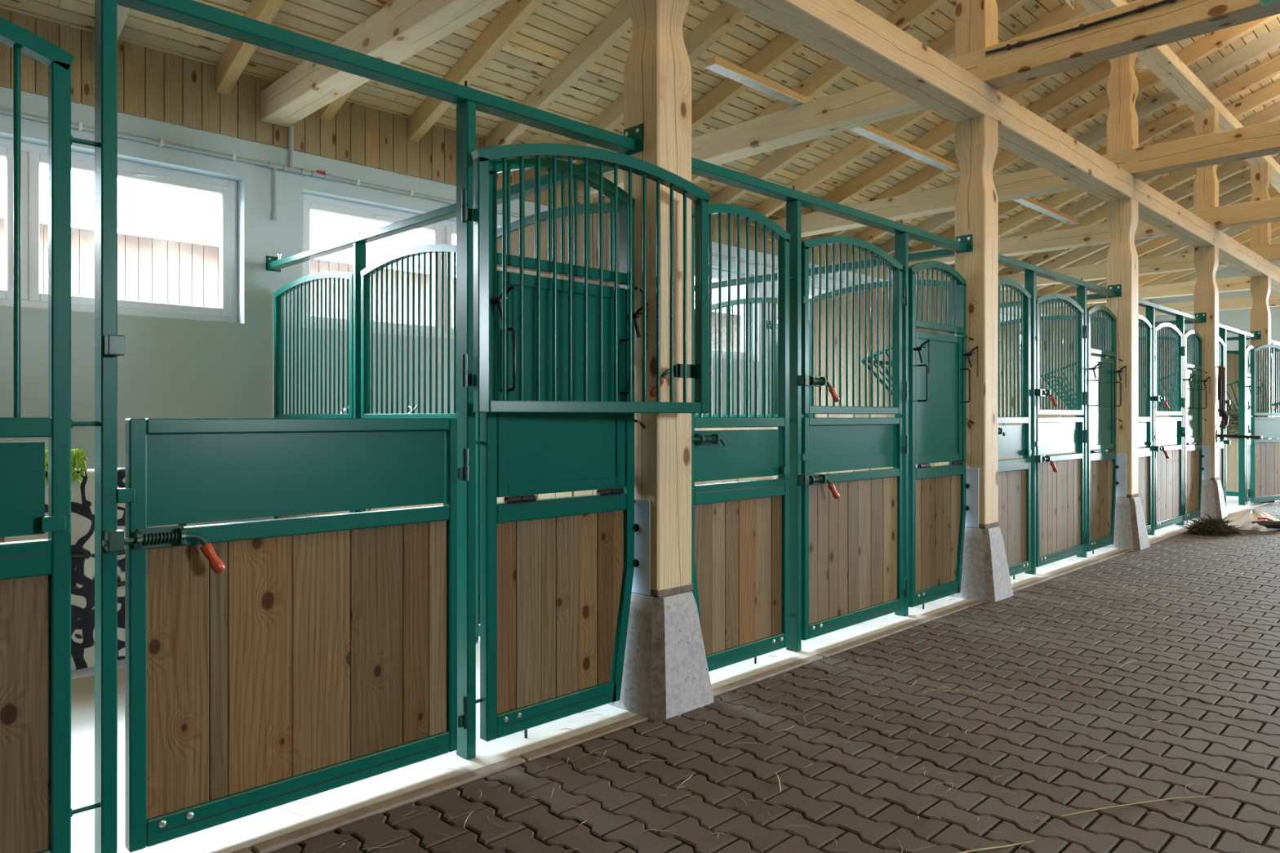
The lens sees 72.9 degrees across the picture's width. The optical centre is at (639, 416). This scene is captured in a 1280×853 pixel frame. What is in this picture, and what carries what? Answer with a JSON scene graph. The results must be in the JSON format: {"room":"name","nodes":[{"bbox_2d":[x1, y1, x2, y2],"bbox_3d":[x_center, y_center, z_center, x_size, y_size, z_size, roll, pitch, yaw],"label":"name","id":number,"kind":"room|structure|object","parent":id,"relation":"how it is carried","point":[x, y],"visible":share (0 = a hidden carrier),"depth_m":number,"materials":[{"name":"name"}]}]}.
{"room":"farm building","nodes":[
{"label":"farm building","id":0,"kind":"room"},
{"bbox_2d":[0,86,1051,526],"bbox_3d":[2.047,-0.415,12.291,28.200,3.630,0.300,0,0,-45],"label":"wall","id":1,"kind":"structure","parent":0,"point":[169,368],"depth_m":6.88,"materials":[{"name":"white paint"}]},
{"bbox_2d":[0,137,237,323],"bbox_3d":[-4.284,-1.327,6.013,2.875,1.165,0.139,0,0,-45],"label":"window","id":2,"kind":"structure","parent":1,"relation":"in","point":[33,155],"depth_m":6.29,"materials":[{"name":"white plastic"}]},
{"bbox_2d":[302,193,456,338],"bbox_3d":[-1.906,-1.327,8.366,2.875,1.165,0.139,0,0,-45],"label":"window","id":3,"kind":"structure","parent":1,"relation":"in","point":[442,232],"depth_m":7.93,"materials":[{"name":"white plastic"}]},
{"bbox_2d":[0,107,1021,317],"bbox_3d":[2.177,-2.000,12.159,28.000,0.790,0.070,0,0,-45],"label":"pipe","id":4,"kind":"object","parent":1,"relation":"attached to","point":[79,126],"visible":0.62,"depth_m":7.06,"materials":[{"name":"grey metal"}]},
{"bbox_2d":[0,7,1099,317],"bbox_3d":[2.185,-2.538,12.217,28.289,0.645,0.038,0,0,-45],"label":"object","id":5,"kind":"structure","parent":1,"relation":"attached to","point":[153,84],"depth_m":6.93,"materials":[{"name":"beige wood"}]},
{"bbox_2d":[711,268,750,359],"bbox_3d":[0.472,-1.327,10.719,2.875,1.165,0.139,0,0,-45],"label":"window","id":6,"kind":"structure","parent":1,"relation":"in","point":[714,272],"depth_m":11.43,"materials":[{"name":"white plastic"}]},
{"bbox_2d":[0,0,1279,288],"bbox_3d":[6.943,-3.916,7.343,28.800,2.583,14.260,0,0,-45],"label":"ceiling","id":7,"kind":"structure","parent":0,"point":[557,27],"depth_m":8.08,"materials":[{"name":"beige wood"}]},
{"bbox_2d":[71,496,1279,852],"bbox_3d":[6.907,1.360,7.379,28.200,0.120,13.520,0,0,-45],"label":"floor","id":8,"kind":"structure","parent":0,"point":[857,802],"depth_m":3.37,"materials":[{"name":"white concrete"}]},
{"bbox_2d":[0,537,4,542],"bbox_3d":[-3.020,0.803,4.759,1.000,1.006,0.603,0,0,-45],"label":"stand","id":9,"kind":"object","parent":8,"relation":"on","point":[2,539],"visible":0.02,"depth_m":4.38,"materials":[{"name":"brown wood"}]},
{"bbox_2d":[4,467,186,671],"bbox_3d":[-3.020,0.776,4.759,0.880,0.976,0.941,0,0,-45],"label":"blanket","id":10,"kind":"object","parent":9,"relation":"on","point":[82,495],"visible":0.2,"depth_m":4.51,"materials":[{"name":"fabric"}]},
{"bbox_2d":[44,448,88,484],"bbox_3d":[-3.099,0.266,4.603,0.241,0.183,0.254,0,0,-45],"label":"plant","id":11,"kind":"object","parent":10,"relation":"on","point":[77,461],"visible":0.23,"depth_m":4.57,"materials":[{"name":"green plant"}]},
{"bbox_2d":[0,17,98,852],"bbox_3d":[-1.871,0.111,2.081,1.002,2.378,0.083,0,0,-45],"label":"grille panel","id":12,"kind":"object","parent":8,"relation":"on","point":[36,811],"visible":1,"depth_m":2.34,"materials":[{"name":"green paint"}]},
{"bbox_2d":[94,0,124,852],"bbox_3d":[-1.504,0.051,2.456,0.046,2.498,0.126,0,0,-45],"label":"steel post","id":13,"kind":"object","parent":8,"relation":"on","point":[108,344],"visible":0.99,"depth_m":2.44,"materials":[{"name":"green metal"}]},
{"bbox_2d":[102,417,468,852],"bbox_3d":[-1.073,0.627,2.838,1.204,1.245,0.130,0,0,-45],"label":"door","id":14,"kind":"structure","parent":13,"relation":"attached to","point":[269,664],"depth_m":2.79,"materials":[{"name":"green paint"}]},
{"bbox_2d":[353,242,366,512],"bbox_3d":[-1.939,0.050,5.993,0.080,2.500,0.124,0,0,-45],"label":"post","id":15,"kind":"object","parent":8,"relation":"on","point":[359,249],"visible":0.44,"depth_m":5.96,"materials":[{"name":"green metal"}]},
{"bbox_2d":[273,271,353,519],"bbox_3d":[-2.458,0.091,6.518,0.050,2.318,1.358,0,0,-45],"label":"grille","id":16,"kind":"object","parent":15,"relation":"attached to","point":[279,295],"visible":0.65,"depth_m":6.51,"materials":[{"name":"green metal"}]},
{"bbox_2d":[360,244,456,511],"bbox_3d":[-1.458,0.091,5.507,0.050,2.318,1.254,0,0,-45],"label":"grille","id":17,"kind":"object","parent":15,"relation":"attached to","point":[366,273],"visible":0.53,"depth_m":5.55,"materials":[{"name":"green metal"}]},
{"bbox_2d":[266,148,623,271],"bbox_3d":[-1.501,-1.250,5.572,0.120,0.120,4.261,0,0,-45],"label":"rail","id":18,"kind":"object","parent":15,"relation":"on","point":[273,263],"visible":0.5,"depth_m":5.58,"materials":[{"name":"metal"}]},
{"bbox_2d":[456,100,475,759],"bbox_3d":[-0.666,0.051,3.318,0.040,2.498,0.080,0,0,-45],"label":"steel post","id":19,"kind":"object","parent":8,"relation":"on","point":[465,111],"visible":0.98,"depth_m":3.29,"materials":[{"name":"green metal"}]},
{"bbox_2d":[475,158,648,742],"bbox_3d":[-0.297,0.116,3.598,0.878,2.368,0.141,0,0,-45],"label":"panel","id":20,"kind":"object","parent":8,"relation":"on","point":[557,574],"visible":0.89,"depth_m":3.59,"materials":[{"name":"green paint"}]},
{"bbox_2d":[461,142,711,413],"bbox_3d":[-0.166,-0.545,3.544,1.204,1.060,0.130,0,0,-35],"label":"door","id":21,"kind":"structure","parent":20,"relation":"attached to","point":[482,157],"depth_m":3.41,"materials":[{"name":"green paint"}]},
{"bbox_2d":[607,0,714,720],"bbox_3d":[0.081,-0.415,3.980,0.416,3.470,0.416,0,0,-45],"label":"column","id":22,"kind":"structure","parent":8,"relation":"on","point":[666,675],"depth_m":3.87,"materials":[{"name":"brown wood"}]},
{"bbox_2d":[117,0,643,155],"bbox_3d":[-1.134,-1.252,2.830,3.115,0.125,0.125,0,0,-45],"label":"rail","id":23,"kind":"object","parent":22,"relation":"attached to","point":[193,13],"visible":0.95,"depth_m":3.01,"materials":[{"name":"green metal"}]},
{"bbox_2d":[475,202,619,636],"bbox_3d":[-0.485,0.091,4.524,0.050,2.318,1.289,0,0,-45],"label":"wall","id":24,"kind":"structure","parent":22,"relation":"attached to","point":[529,220],"depth_m":4.51,"materials":[{"name":"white paint"}]},
{"bbox_2d":[691,157,973,253],"bbox_3d":[1.244,-1.252,5.183,3.115,0.125,0.125,0,0,-45],"label":"rail","id":25,"kind":"object","parent":22,"relation":"attached to","point":[964,243],"visible":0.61,"depth_m":4.98,"materials":[{"name":"green metal"}]},
{"bbox_2d":[724,0,1133,202],"bbox_3d":[0.004,-2.270,3.904,13.497,0.236,0.230,0,0,-45],"label":"beam","id":26,"kind":"structure","parent":22,"relation":"on","point":[848,32],"depth_m":5.68,"materials":[{"name":"brown wood"}]},
{"bbox_2d":[260,0,508,127],"bbox_3d":[1.794,-2.513,2.249,0.226,0.245,13.620,0,0,-45],"label":"tie beam","id":27,"kind":"structure","parent":26,"relation":"on","point":[401,29],"depth_m":5.71,"materials":[{"name":"brown wood"}]},
{"bbox_2d":[577,0,1279,199],"bbox_3d":[4.172,-2.513,4.602,0.226,0.245,13.620,0,0,-45],"label":"tie beam","id":28,"kind":"structure","parent":26,"relation":"on","point":[873,102],"depth_m":6.05,"materials":[{"name":"brown wood"}]},
{"bbox_2d":[704,55,955,171],"bbox_3d":[1.929,-2.668,7.897,3.954,0.063,0.104,0,0,-45],"label":"ceiling light","id":29,"kind":"object","parent":28,"relation":"on","point":[715,64],"visible":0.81,"depth_m":7.21,"materials":[{"name":"white plastic"}]},
{"bbox_2d":[955,0,998,57],"bbox_3d":[2.459,-3.260,6.333,0.228,1.260,0.228,0,0,-45],"label":"post","id":30,"kind":"object","parent":28,"relation":"on","point":[976,21],"visible":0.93,"depth_m":6.25,"materials":[{"name":"brown wood"}]},
{"bbox_2d":[985,0,1174,54],"bbox_3d":[3.301,-2.568,5.302,0.028,0.055,2.401,0,0,-45],"label":"cable","id":31,"kind":"object","parent":28,"relation":"attached to","point":[1082,26],"visible":1,"depth_m":5.69,"materials":[{"name":"black rubber"}]},
{"bbox_2d":[691,203,793,671],"bbox_3d":[0.506,0.111,4.434,1.002,2.378,0.083,0,0,-45],"label":"grille panel","id":32,"kind":"object","parent":8,"relation":"on","point":[740,530],"visible":0.92,"depth_m":4.47,"materials":[{"name":"green paint"}]},
{"bbox_2d":[247,503,1279,852],"bbox_3d":[4.752,1.294,6.965,15.413,0.009,2.765,0,0,-45],"label":"straw","id":33,"kind":"object","parent":8,"relation":"on","point":[1157,637],"visible":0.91,"depth_m":3.59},
{"bbox_2d":[786,200,808,652],"bbox_3d":[0.873,0.051,4.809,0.046,2.498,0.126,0,0,-45],"label":"steel post","id":34,"kind":"object","parent":8,"relation":"on","point":[793,208],"visible":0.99,"depth_m":4.79,"materials":[{"name":"teal metal"}]},
{"bbox_2d":[800,235,907,414],"bbox_3d":[1.305,-0.545,5.191,1.204,1.060,0.130,0,0,-45],"label":"door","id":35,"kind":"structure","parent":34,"relation":"attached to","point":[873,251],"depth_m":5.22,"materials":[{"name":"green paint"}]},
{"bbox_2d":[894,232,908,616],"bbox_3d":[1.712,0.051,5.670,0.040,2.498,0.080,0,0,-45],"label":"steel post","id":36,"kind":"object","parent":8,"relation":"on","point":[901,240],"visible":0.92,"depth_m":5.64,"materials":[{"name":"green metal"}]},
{"bbox_2d":[800,417,907,640],"bbox_3d":[1.305,0.627,5.191,1.204,1.245,0.130,0,0,-45],"label":"door","id":37,"kind":"structure","parent":36,"relation":"attached to","point":[851,522],"depth_m":5.19,"materials":[{"name":"green paint"}]},
{"bbox_2d":[908,260,978,608],"bbox_3d":[2.081,0.116,5.951,0.878,2.368,0.141,0,0,-45],"label":"panel","id":38,"kind":"object","parent":8,"relation":"on","point":[937,362],"visible":0.96,"depth_m":5.96,"materials":[{"name":"green paint"}]},
{"bbox_2d":[948,115,1013,603],"bbox_3d":[2.459,-0.415,6.333,0.416,3.470,0.416,0,0,-45],"label":"column","id":39,"kind":"structure","parent":8,"relation":"on","point":[985,575],"depth_m":6.23,"materials":[{"name":"wood"}]},
{"bbox_2d":[808,279,955,474],"bbox_3d":[1.893,0.091,6.877,0.050,2.318,1.289,0,0,-45],"label":"wall","id":40,"kind":"structure","parent":39,"relation":"attached to","point":[856,286],"depth_m":7.01,"materials":[{"name":"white paint"}]},
{"bbox_2d":[998,253,1121,297],"bbox_3d":[3.622,-1.252,7.536,3.115,0.125,0.125,0,0,-45],"label":"rail","id":41,"kind":"object","parent":39,"relation":"attached to","point":[1113,291],"visible":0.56,"depth_m":7.58,"materials":[{"name":"green metal"}]},
{"bbox_2d":[998,278,1031,579],"bbox_3d":[2.884,0.111,6.786,1.002,2.378,0.083,0,0,-45],"label":"grille panel","id":42,"kind":"object","parent":8,"relation":"on","point":[1014,474],"visible":0.55,"depth_m":6.91,"materials":[{"name":"green paint"}]},
{"bbox_2d":[1024,271,1042,574],"bbox_3d":[3.251,0.051,7.161,0.046,2.498,0.126,0,0,-45],"label":"steel post","id":43,"kind":"object","parent":8,"relation":"on","point":[1029,277],"visible":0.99,"depth_m":7.15,"materials":[{"name":"teal metal"}]},
{"bbox_2d":[1035,417,1087,567],"bbox_3d":[3.683,0.627,7.543,1.204,1.245,0.130,0,0,-45],"label":"door","id":44,"kind":"structure","parent":43,"relation":"attached to","point":[1060,478],"depth_m":7.57,"materials":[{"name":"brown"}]},
{"bbox_2d":[1035,293,1087,415],"bbox_3d":[3.683,-0.545,7.543,1.204,1.060,0.130,0,0,-45],"label":"door","id":45,"kind":"structure","parent":43,"relation":"attached to","point":[1080,335],"depth_m":7.63,"materials":[{"name":"green paint"}]},
{"bbox_2d":[1076,286,1086,557],"bbox_3d":[4.089,0.051,8.023,0.040,2.498,0.080,0,0,-45],"label":"steel post","id":46,"kind":"object","parent":8,"relation":"on","point":[1081,291],"visible":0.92,"depth_m":7.99,"materials":[{"name":"green metal"}]},
{"bbox_2d":[1086,305,1126,554],"bbox_3d":[4.459,0.116,8.303,0.878,2.368,0.141,0,0,-45],"label":"panel","id":47,"kind":"object","parent":8,"relation":"on","point":[1101,372],"visible":0.97,"depth_m":8.33,"materials":[{"name":"green paint"}]},
{"bbox_2d":[1102,198,1150,551],"bbox_3d":[4.837,-0.415,8.685,0.416,3.470,0.416,0,0,-45],"label":"column","id":48,"kind":"structure","parent":8,"relation":"on","point":[1131,532],"depth_m":8.58,"materials":[{"name":"wood"}]},
{"bbox_2d":[998,315,1106,459],"bbox_3d":[4.271,0.091,9.229,0.050,2.318,1.289,0,0,-45],"label":"wall","id":49,"kind":"structure","parent":48,"relation":"attached to","point":[1037,415],"depth_m":9.20,"materials":[{"name":"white paint"}]},
{"bbox_2d":[1138,297,1206,323],"bbox_3d":[5.999,-1.252,9.888,3.115,0.125,0.125,0,0,-45],"label":"rail","id":50,"kind":"object","parent":48,"relation":"attached to","point":[1199,317],"visible":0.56,"depth_m":10.11,"materials":[{"name":"metal"}]},
{"bbox_2d":[1138,314,1152,533],"bbox_3d":[5.262,0.111,9.139,1.002,2.378,0.083,0,0,-45],"label":"grille panel","id":51,"kind":"object","parent":8,"relation":"on","point":[1144,428],"visible":0.34,"depth_m":9.36,"materials":[{"name":"green paint"}]},
{"bbox_2d":[1145,307,1159,535],"bbox_3d":[5.629,0.051,9.514,0.046,2.498,0.126,0,0,-45],"label":"steel post","id":52,"kind":"object","parent":8,"relation":"on","point":[1149,312],"visible":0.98,"depth_m":9.49,"materials":[{"name":"teal metal"}]},
{"bbox_2d":[1154,417,1185,529],"bbox_3d":[6.061,0.627,9.896,1.204,1.245,0.130,0,0,-45],"label":"door","id":53,"kind":"structure","parent":52,"relation":"attached to","point":[1167,430],"depth_m":9.93,"materials":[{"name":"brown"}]},
{"bbox_2d":[1154,322,1185,415],"bbox_3d":[6.061,-0.545,9.896,1.204,1.060,0.130,0,0,-45],"label":"door","id":54,"kind":"structure","parent":52,"relation":"attached to","point":[1173,404],"depth_m":9.98,"materials":[{"name":"green paint"}]},
{"bbox_2d":[1175,316,1184,525],"bbox_3d":[6.467,0.051,10.376,0.040,2.498,0.080,0,0,-45],"label":"steel post","id":55,"kind":"object","parent":8,"relation":"on","point":[1180,321],"visible":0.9,"depth_m":10.34,"materials":[{"name":"green metal"}]},
{"bbox_2d":[1184,329,1210,523],"bbox_3d":[6.837,0.116,10.656,0.878,2.368,0.141,0,0,-45],"label":"panel","id":56,"kind":"object","parent":8,"relation":"on","point":[1193,380],"visible":0.96,"depth_m":10.70,"materials":[{"name":"green paint"}]},
{"bbox_2d":[1192,245,1227,520],"bbox_3d":[7.215,-0.415,11.038,0.416,3.470,0.416,0,0,-45],"label":"column","id":57,"kind":"structure","parent":8,"relation":"on","point":[1206,259],"depth_m":10.93,"materials":[{"name":"wood"}]},
{"bbox_2d":[1133,175,1279,292],"bbox_3d":[10.028,-2.270,13.822,14.700,0.236,0.230,0,0,-45],"label":"beam","id":58,"kind":"structure","parent":57,"relation":"on","point":[1156,209],"depth_m":10.33,"materials":[{"name":"brown wood"}]},
{"bbox_2d":[766,120,1279,242],"bbox_3d":[6.550,-2.513,6.954,0.226,0.245,13.620,0,0,-45],"label":"tie beam","id":59,"kind":"structure","parent":58,"relation":"on","point":[1260,140],"depth_m":8.69,"materials":[{"name":"brown wood"}]},
{"bbox_2d":[950,165,1078,225],"bbox_3d":[4.683,-2.668,10.622,3.604,0.063,0.104,0,0,-45],"label":"batten","id":60,"kind":"object","parent":59,"relation":"on","point":[1030,202],"visible":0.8,"depth_m":11.06,"materials":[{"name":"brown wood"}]},
{"bbox_2d":[1106,52,1138,154],"bbox_3d":[4.837,-3.260,8.685,0.228,1.260,0.228,0,0,-45],"label":"post","id":61,"kind":"object","parent":59,"relation":"on","point":[1122,122],"visible":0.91,"depth_m":8.61,"materials":[{"name":"brown wood"}]},
{"bbox_2d":[890,197,1279,266],"bbox_3d":[8.927,-2.513,9.307,0.226,0.245,13.620,0,0,-45],"label":"tie beam","id":62,"kind":"structure","parent":58,"relation":"on","point":[1267,211],"depth_m":11.82,"materials":[{"name":"brown wood"}]},
{"bbox_2d":[1193,106,1218,210],"bbox_3d":[7.215,-3.260,11.038,0.228,1.260,0.228,0,0,-45],"label":"post","id":63,"kind":"object","parent":62,"relation":"on","point":[1206,184],"visible":0.54,"depth_m":10.96,"materials":[{"name":"brown wood"}]},
{"bbox_2d":[998,243,1279,289],"bbox_3d":[11.305,-2.513,11.660,0.226,0.245,13.620,0,0,-45],"label":"tie beam","id":64,"kind":"structure","parent":58,"relation":"on","point":[1270,252],"depth_m":14.38,"materials":[{"name":"brown wood"}]},
{"bbox_2d":[1250,162,1271,246],"bbox_3d":[9.592,-3.260,13.391,0.228,1.260,0.228,0,0,-45],"label":"post","id":65,"kind":"object","parent":64,"relation":"on","point":[1260,173],"visible":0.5,"depth_m":13.31,"materials":[{"name":"brown wood"}]},
{"bbox_2d":[1047,275,1250,306],"bbox_3d":[13.683,-2.513,14.012,0.226,0.245,13.620,0,0,-45],"label":"tie beam","id":66,"kind":"structure","parent":58,"relation":"on","point":[1236,283],"depth_m":17.01,"materials":[{"name":"brown wood"}]},
{"bbox_2d":[1101,293,1279,318],"bbox_3d":[16.061,-2.513,16.365,0.226,0.245,13.620,0,0,-45],"label":"tie beam","id":67,"kind":"structure","parent":58,"relation":"on","point":[1246,302],"depth_m":19.26,"materials":[{"name":"brown wood"}]},
{"bbox_2d":[1182,513,1243,536],"bbox_3d":[6.368,1.208,9.680,0.823,0.249,0.622,0,0,-45],"label":"plants","id":68,"kind":"object","parent":8,"relation":"on","point":[1214,526],"visible":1,"depth_m":9.57,"materials":[{"name":"green plant"}]},
{"bbox_2d":[1238,334,1245,505],"bbox_3d":[8.845,0.051,12.729,0.040,2.498,0.080,0,0,-45],"label":"steel post","id":69,"kind":"object","parent":8,"relation":"on","point":[1242,339],"visible":1,"depth_m":12.71,"materials":[{"name":"green metal"}]},
{"bbox_2d":[1222,509,1279,531],"bbox_3d":[7.193,1.194,10.168,0.756,0.205,0.719,0,0,-45],"label":"plastic bag","id":70,"kind":"object","parent":8,"relation":"on","point":[1256,520],"visible":0.9,"depth_m":9.97,"materials":[{"name":"white plastic"}]},
{"bbox_2d":[1245,345,1262,503],"bbox_3d":[9.214,0.116,13.009,0.878,2.368,0.141,0,0,-45],"label":"panel","id":71,"kind":"object","parent":8,"relation":"on","point":[1248,348],"visible":0.31,"depth_m":12.89,"materials":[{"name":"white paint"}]},
{"bbox_2d":[1248,417,1279,502],"bbox_3d":[9.368,0.627,12.917,1.204,1.245,0.130,0,0,-31],"label":"door","id":72,"kind":"structure","parent":8,"relation":"on","point":[1264,453],"depth_m":12.75,"materials":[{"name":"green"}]},
{"bbox_2d":[1248,344,1279,415],"bbox_3d":[9.368,-0.545,12.917,1.204,1.060,0.130,0,0,-31],"label":"stall grille","id":73,"kind":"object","parent":72,"relation":"on","point":[1253,365],"depth_m":12.74,"materials":[{"name":"green metal"}]},
{"bbox_2d":[1249,275,1279,502],"bbox_3d":[9.592,-0.415,13.391,0.416,3.470,0.416,0,0,-45],"label":"column","id":74,"kind":"structure","parent":8,"relation":"on","point":[1260,286],"depth_m":13.30,"materials":[{"name":"wood"}]},
{"bbox_2d":[1155,350,1248,496],"bbox_3d":[9.026,0.091,13.935,0.050,2.318,1.289,0,0,-45],"label":"wall","id":75,"kind":"structure","parent":74,"relation":"attached to","point":[1232,357],"depth_m":13.63,"materials":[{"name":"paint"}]},
{"bbox_3d":[0.439,0.050,8.346,0.080,2.500,0.124,0,0,-45],"label":"post","id":76,"kind":"object","parent":8,"relation":"on","visible":0},
{"bbox_2d":[694,297,777,484],"bbox_3d":[0.920,0.091,7.859,0.050,2.318,1.254,0,0,-45],"label":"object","id":77,"kind":"object","parent":76,"relation":"attached to","point":[760,300],"visible":0.25,"depth_m":7.83,"materials":[{"name":"green paint"}]},
{"bbox_2d":[711,244,955,288],"bbox_3d":[0.877,-1.250,7.925,0.120,0.120,4.261,0,0,-45],"label":"rail","id":78,"kind":"object","parent":76,"relation":"on","point":[935,254],"visible":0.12,"depth_m":7.00,"materials":[{"name":"green metal"}]},
{"bbox_2d":[1140,261,1279,439],"bbox_3d":[17.072,-1.892,17.366,0.300,6.584,14.220,0,0,-45],"label":"wall","id":79,"kind":"structure","parent":0,"point":[1239,319],"depth_m":20.32,"materials":[{"name":"white paint"}]},
{"bbox_2d":[231,502,1269,852],"bbox_3d":[5.595,1.327,9.274,28.992,0.066,0.062,0,0,-45],"label":"curb","id":80,"kind":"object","parent":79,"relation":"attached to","point":[299,836],"depth_m":3.35,"materials":[{"name":"concrete"}]},
{"bbox_2d":[1076,0,1279,192],"bbox_3d":[5.230,-3.962,9.074,28.200,0.145,0.230,0,0,-45],"label":"purlin","id":81,"kind":"object","parent":79,"relation":"attached to","point":[1162,60],"visible":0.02,"depth_m":10.12,"materials":[{"name":"brown wood"}]},
{"bbox_2d":[215,0,284,94],"bbox_3d":[-0.912,-3.820,4.405,0.100,2.578,6.870,0,0,-45],"label":"rafter","id":82,"kind":"object","parent":81,"relation":"on","point":[237,55],"visible":0.81,"depth_m":6.49,"materials":[{"name":"brown wood"}]},
{"bbox_2d":[408,0,545,142],"bbox_3d":[0.276,-3.820,5.581,0.100,2.578,6.870,0,0,-45],"label":"rafter","id":83,"kind":"object","parent":81,"relation":"on","point":[515,13],"visible":0.81,"depth_m":7.17,"materials":[{"name":"brown wood"}]},
{"bbox_2d":[484,0,632,147],"bbox_3d":[0.871,-3.820,6.169,0.100,2.578,6.870,0,0,-45],"label":"rafter","id":84,"kind":"object","parent":81,"relation":"on","point":[618,22],"visible":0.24,"depth_m":7.61,"materials":[{"name":"brown wood"}]},
{"bbox_2d":[556,1,748,163],"bbox_3d":[1.465,-3.820,6.757,0.100,2.578,6.870,0,0,-45],"label":"rafter","id":85,"kind":"object","parent":81,"relation":"on","point":[726,15],"visible":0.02,"depth_m":7.66,"materials":[{"name":"brown wood"}]},
{"bbox_2d":[691,0,859,132],"bbox_3d":[2.059,-3.820,7.345,0.100,2.578,6.870,0,0,-45],"label":"rafter","id":86,"kind":"object","parent":81,"relation":"on","point":[784,45],"visible":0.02,"depth_m":8.38,"materials":[{"name":"brown wood"}]},
{"bbox_2d":[691,0,947,184],"bbox_3d":[2.653,-3.820,7.933,0.100,2.578,6.870,0,0,-45],"label":"rafter","id":87,"kind":"object","parent":81,"relation":"on","point":[913,11],"visible":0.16,"depth_m":8.61,"materials":[{"name":"brown wood"}]},
{"bbox_2d":[708,0,1030,215],"bbox_3d":[3.248,-3.820,8.521,0.100,2.578,6.870,0,0,-45],"label":"rafter","id":88,"kind":"object","parent":81,"relation":"on","point":[944,45],"visible":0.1,"depth_m":9.99,"materials":[{"name":"brown wood"}]},
{"bbox_2d":[749,0,1088,226],"bbox_3d":[3.842,-3.820,9.109,0.100,2.578,6.870,0,0,-45],"label":"rafter","id":89,"kind":"object","parent":81,"relation":"on","point":[1064,13],"visible":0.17,"depth_m":10.27,"materials":[{"name":"brown wood"}]},
{"bbox_2d":[801,73,1057,214],"bbox_3d":[4.436,-3.820,9.697,0.100,2.578,6.870,0,0,-45],"label":"rafter","id":90,"kind":"object","parent":81,"relation":"on","point":[945,131],"visible":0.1,"depth_m":10.84,"materials":[{"name":"brown wood"}]},
{"bbox_2d":[820,42,1171,236],"bbox_3d":[5.030,-3.820,10.285,0.100,2.578,6.870,0,0,-45],"label":"rafter","id":91,"kind":"object","parent":81,"relation":"on","point":[1099,73],"visible":0.28,"depth_m":10.39,"materials":[{"name":"brown wood"}]},
{"bbox_2d":[851,13,1279,251],"bbox_3d":[5.625,-3.820,10.873,0.100,2.578,6.870,0,0,-45],"label":"rafter","id":92,"kind":"object","parent":81,"relation":"on","point":[1214,41],"visible":0.41,"depth_m":10.45,"materials":[{"name":"brown wood"}]},
{"bbox_2d":[880,26,1279,254],"bbox_3d":[6.219,-3.820,11.461,0.100,2.578,6.870,0,0,-45],"label":"rafter","id":93,"kind":"object","parent":81,"relation":"on","point":[1269,41],"visible":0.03,"depth_m":10.95,"materials":[{"name":"brown wood"}]},
{"bbox_2d":[908,54,1279,251],"bbox_3d":[6.813,-3.820,12.049,0.100,2.578,6.870,0,0,-45],"label":"rafter","id":94,"kind":"object","parent":81,"relation":"on","point":[1269,68],"visible":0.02,"depth_m":11.56,"materials":[{"name":"brown wood"}]},
{"bbox_2d":[929,79,1279,270],"bbox_3d":[7.407,-3.820,12.637,0.100,2.578,6.870,0,0,-45],"label":"rafter","id":95,"kind":"object","parent":81,"relation":"on","point":[1264,95],"visible":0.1,"depth_m":12.37,"materials":[{"name":"brown wood"}]},
{"bbox_2d":[998,163,1222,270],"bbox_3d":[8.596,-3.820,13.813,0.100,2.578,6.870,0,0,-45],"label":"rafter","id":96,"kind":"object","parent":81,"relation":"on","point":[1176,178],"visible":0.28,"depth_m":14.03,"materials":[{"name":"brown wood"}]},
{"bbox_2d":[951,101,1279,269],"bbox_3d":[8.002,-3.820,13.225,0.100,2.578,6.870,0,0,-45],"label":"rafter","id":97,"kind":"object","parent":81,"relation":"on","point":[1272,113],"visible":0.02,"depth_m":13.95,"materials":[{"name":"brown wood"}]},
{"bbox_2d":[998,153,1279,275],"bbox_3d":[9.190,-3.820,14.401,0.100,2.578,6.870,0,0,-45],"label":"rafter","id":98,"kind":"object","parent":81,"relation":"on","point":[1232,168],"visible":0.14,"depth_m":14.51,"materials":[{"name":"brown wood"}]},
{"bbox_2d":[1008,155,1279,289],"bbox_3d":[9.785,-3.820,14.989,0.100,2.578,6.870,0,0,-45],"label":"rafter","id":99,"kind":"object","parent":81,"relation":"on","point":[1243,178],"visible":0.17,"depth_m":15.25,"materials":[{"name":"brown wood"}]},
{"bbox_2d":[1035,182,1272,290],"bbox_3d":[10.379,-3.820,15.577,0.100,2.578,6.870,0,0,-45],"label":"rafter","id":100,"kind":"object","parent":81,"relation":"on","point":[1245,191],"visible":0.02,"depth_m":16.34,"materials":[{"name":"brown wood"}]},
{"bbox_2d":[1041,186,1279,294],"bbox_3d":[10.973,-3.820,16.165,0.100,2.578,6.870,0,0,-45],"label":"rafter","id":101,"kind":"object","parent":81,"relation":"on","point":[1159,242],"visible":0.21,"depth_m":17.02,"materials":[{"name":"brown wood"}]},
{"bbox_2d":[1056,195,1279,293],"bbox_3d":[11.567,-3.820,16.753,0.100,2.578,6.870,0,0,-45],"label":"rafter","id":102,"kind":"object","parent":81,"relation":"on","point":[1177,245],"visible":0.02,"depth_m":17.66,"materials":[{"name":"brown wood"}]},
{"label":"outside","id":103,"kind":"structure","parent":0,"visible":0},
{"bbox_3d":[8.703,1.575,12.531,150.000,0.250,140.000,0,0,-45],"label":"ground","id":104,"kind":"structure","parent":103,"visible":0},
{"bbox_2d":[0,157,456,327],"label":"window","id":105,"kind":"structure","parent":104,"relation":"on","point":[150,269],"depth_m":14.71,"materials":[{"name":"grey glass"}]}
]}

